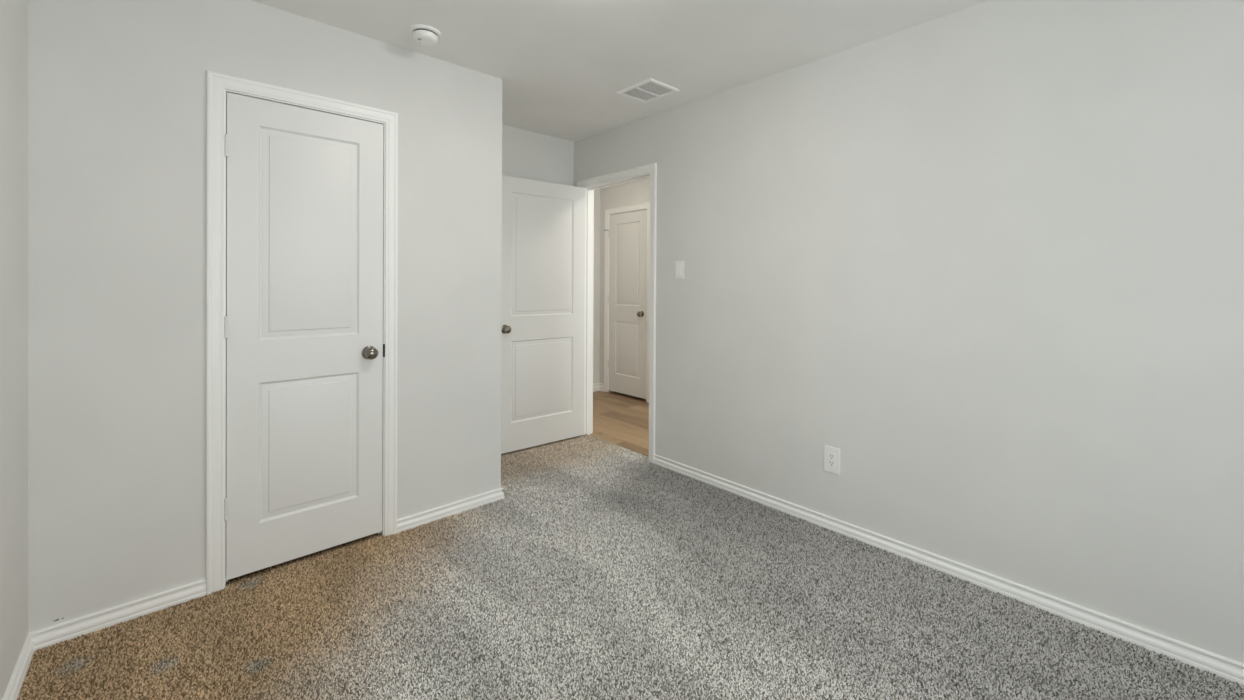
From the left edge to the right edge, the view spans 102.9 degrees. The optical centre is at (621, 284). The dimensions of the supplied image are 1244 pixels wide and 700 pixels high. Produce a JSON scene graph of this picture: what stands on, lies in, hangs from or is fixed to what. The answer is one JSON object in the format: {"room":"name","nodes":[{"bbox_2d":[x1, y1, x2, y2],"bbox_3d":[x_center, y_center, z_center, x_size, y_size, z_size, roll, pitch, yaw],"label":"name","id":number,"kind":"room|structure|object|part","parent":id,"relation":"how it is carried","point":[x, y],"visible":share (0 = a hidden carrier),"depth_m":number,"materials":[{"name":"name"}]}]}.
{"room":"empty bedroom","nodes":[
{"label":"empty bedroom","id":0,"kind":"room"},
{"bbox_2d":[0,0,27,699],"bbox_3d":[-0.786,0.047,0.262,0.115,2.460,5.250,0,0,-43],"label":"wall","id":1,"kind":"structure","parent":0,"point":[13,13],"depth_m":1.51,"materials":[{"name":"paint"}]},
{"bbox_2d":[2,633,34,699],"bbox_3d":[-0.490,1.232,0.036,0.016,0.064,4.500,0,0,-43],"label":"baseboard","id":2,"kind":"structure","parent":1,"relation":"attached to","point":[12,692],"depth_m":1.55,"materials":[{"name":"white wood"}]},
{"bbox_2d":[28,0,501,632],"bbox_3d":[-1.396,0.035,2.327,1.782,2.460,0.115,0,0,-43],"label":"wall","id":3,"kind":"structure","parent":0,"point":[117,88],"depth_m":1.91,"materials":[{"name":"paint"}]},
{"bbox_2d":[30,578,205,650],"bbox_3d":[-1.843,1.217,1.838,0.463,0.064,0.016,0,0,-43],"label":"baseboard","id":4,"kind":"structure","parent":3,"relation":"attached to","point":[48,636],"depth_m":1.82,"materials":[{"name":"white wood"}]},
{"bbox_2d":[206,70,397,594],"bbox_3d":[-1.442,0.204,2.287,0.735,2.122,0.149,0,0,-43],"label":"door frame","id":5,"kind":"structure","parent":3,"relation":"attached to","point":[218,85],"depth_m":2.03,"materials":[{"name":"white wood"}]},
{"bbox_2d":[224,92,382,579],"bbox_3d":[-1.419,0.216,2.258,0.618,2.010,0.164,0,0,-43],"label":"door","id":6,"kind":"structure","parent":3,"relation":"in","point":[303,320],"depth_m":2.22,"materials":[{"name":"white wood"}]},
{"bbox_3d":[-1.207,0.330,2.385,0.065,0.065,0.064,0,0,-43],"label":"knob","id":7,"kind":"part","parent":6,"relation":"part of","materials":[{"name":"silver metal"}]},
{"bbox_2d":[397,488,504,532],"bbox_3d":[-0.911,1.217,2.695,0.600,0.064,0.016,0,0,-43],"label":"baseboard","id":8,"kind":"structure","parent":3,"relation":"attached to","point":[406,523],"depth_m":2.67,"materials":[{"name":"white wood"}]},
{"bbox_2d":[502,125,573,185],"bbox_3d":[-1.547,0.030,3.207,2.981,2.460,0.115,0,0,-43],"label":"wall","id":9,"kind":"structure","parent":0,"point":[526,154],"depth_m":3.92,"materials":[{"name":"paint"}]},
{"bbox_2d":[593,189,599,383],"bbox_3d":[-0.431,0.024,5.741,1.863,2.460,0.115,0,0,-43],"label":"wall","id":10,"kind":"structure","parent":0,"point":[596,281],"depth_m":5.79,"materials":[{"name":"paint"}]},
{"bbox_2d":[593,383,598,391],"bbox_3d":[-0.668,1.198,5.444,1.113,0.088,0.016,0,0,-43],"label":"baseboard","id":11,"kind":"structure","parent":10,"relation":"attached to","point":[595,386],"depth_m":5.78,"materials":[{"name":"white wood"}]},
{"bbox_2d":[251,0,991,141],"bbox_3d":[0.627,-1.235,2.304,4.959,0.100,6.590,0,0,-43],"label":"ceiling","id":12,"kind":"structure","parent":0,"point":[562,66],"depth_m":2.38,"materials":[{"name":"paint"}]},
{"bbox_2d":[409,24,440,45],"bbox_3d":[-0.929,-1.169,2.343,0.141,0.048,0.141,0,0,-43],"label":"smoke detector","id":13,"kind":"object","parent":12,"relation":"attached to","point":[422,34],"visible":1,"depth_m":2.31,"materials":[{"name":"white plastic"}]},
{"bbox_2d":[617,78,678,103],"bbox_3d":[0.159,-1.186,3.050,0.254,0.010,0.294,0,0,-43],"label":"ceiling vent","id":14,"kind":"object","parent":12,"relation":"in","point":[649,90],"visible":1,"depth_m":3.04,"materials":[{"name":"white metal"}]},
{"bbox_2d":[600,178,649,383],"bbox_3d":[1.006,0.037,4.532,0.115,2.460,3.610,0,0,-43],"label":"wall","id":15,"kind":"structure","parent":0,"point":[636,192],"depth_m":5.71,"materials":[{"name":"paint"}]},
{"bbox_2d":[599,383,603,391],"bbox_3d":[-0.237,1.199,5.785,0.016,0.088,0.098,0,0,-43],"label":"baseboard","id":16,"kind":"structure","parent":15,"relation":"attached to","point":[601,386],"depth_m":5.78,"materials":[{"name":"white wood"}]},
{"bbox_2d":[604,210,646,398],"bbox_3d":[0.055,0.209,5.511,0.164,2.013,0.659,0,0,-43],"label":"door","id":17,"kind":"structure","parent":15,"relation":"in","point":[627,297],"depth_m":5.47,"materials":[{"name":"white wood"}]},
{"bbox_3d":[0.191,0.314,5.290,0.064,0.065,0.065,0,0,-43],"label":"knob","id":18,"kind":"part","parent":17,"relation":"part of","materials":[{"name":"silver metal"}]},
{"bbox_2d":[604,203,649,402],"bbox_3d":[0.092,0.197,5.513,0.132,2.122,0.734,0,0,-43],"label":"door frame","id":19,"kind":"structure","parent":15,"relation":"attached to","point":[645,206],"depth_m":5.70,"materials":[{"name":"white wood"}]},
{"bbox_2d":[17,391,1243,699],"bbox_3d":[0.615,1.266,2.316,4.959,0.017,6.590,0,0,-43],"label":"floor","id":20,"kind":"structure","parent":0,"point":[602,570],"depth_m":1.84,"materials":[{"name":"carpet"}]},
{"bbox_2d":[574,0,1243,663],"bbox_3d":[1.032,0.045,2.688,0.115,2.460,6.360,0,0,-43],"label":"wall","id":21,"kind":"structure","parent":0,"point":[988,257],"depth_m":2.04,"materials":[{"name":"paint"}]},
{"bbox_2d":[577,163,656,462],"bbox_3d":[-0.024,0.206,3.837,0.149,2.117,0.897,0,0,-43],"label":"door frame","id":22,"kind":"structure","parent":21,"relation":"attached to","point":[650,170],"depth_m":3.81,"materials":[{"name":"white wood"}]},
{"bbox_2d":[501,175,584,453],"bbox_3d":[-0.610,0.218,3.822,0.780,2.015,0.164,0,0,-39],"label":"door","id":23,"kind":"structure","parent":22,"relation":"attached to","point":[543,301],"depth_m":3.79,"materials":[{"name":"white wood"}]},
{"bbox_3d":[-0.831,0.324,3.577,0.065,0.065,0.064,0,0,-39],"label":"knob","id":24,"kind":"part","parent":23,"relation":"part of","materials":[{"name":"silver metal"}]},
{"bbox_3d":[0.025,0.198,3.882,0.017,2.101,0.897,0,0,-43],"label":"casing","id":25,"kind":"part","parent":22,"relation":"part of","materials":[{"name":"white wood"}]},
{"bbox_2d":[675,261,683,278],"bbox_3d":[0.382,-0.098,3.302,0.012,0.117,0.072,0,0,-43],"label":"light switch","id":26,"kind":"object","parent":21,"relation":"attached to","point":[679,265],"visible":1,"depth_m":3.30,"materials":[{"name":"white plastic"}]},
{"bbox_2d":[824,445,839,474],"bbox_3d":[1.078,0.900,2.547,0.008,0.132,0.081,0,0,-43],"label":"power outlet","id":27,"kind":"object","parent":21,"relation":"attached to","point":[831,454],"visible":1,"depth_m":2.54,"materials":[{"name":"white plastic"}]},
{"bbox_2d":[828,453,834,466],"bbox_3d":[1.077,0.900,2.545,0.002,0.067,0.034,0,0,-43],"label":"receptacle","id":28,"kind":"object","parent":27,"relation":"attached to","point":[831,456],"depth_m":2.55,"materials":[{"name":"white plastic"}]},
{"bbox_2d":[654,454,1243,685],"bbox_3d":[1.678,1.234,1.888,0.016,0.064,4.291,0,0,-43],"label":"baseboard","id":29,"kind":"structure","parent":21,"relation":"attached to","point":[1224,667],"depth_m":2.02,"materials":[{"name":"white wood"}]}
]}

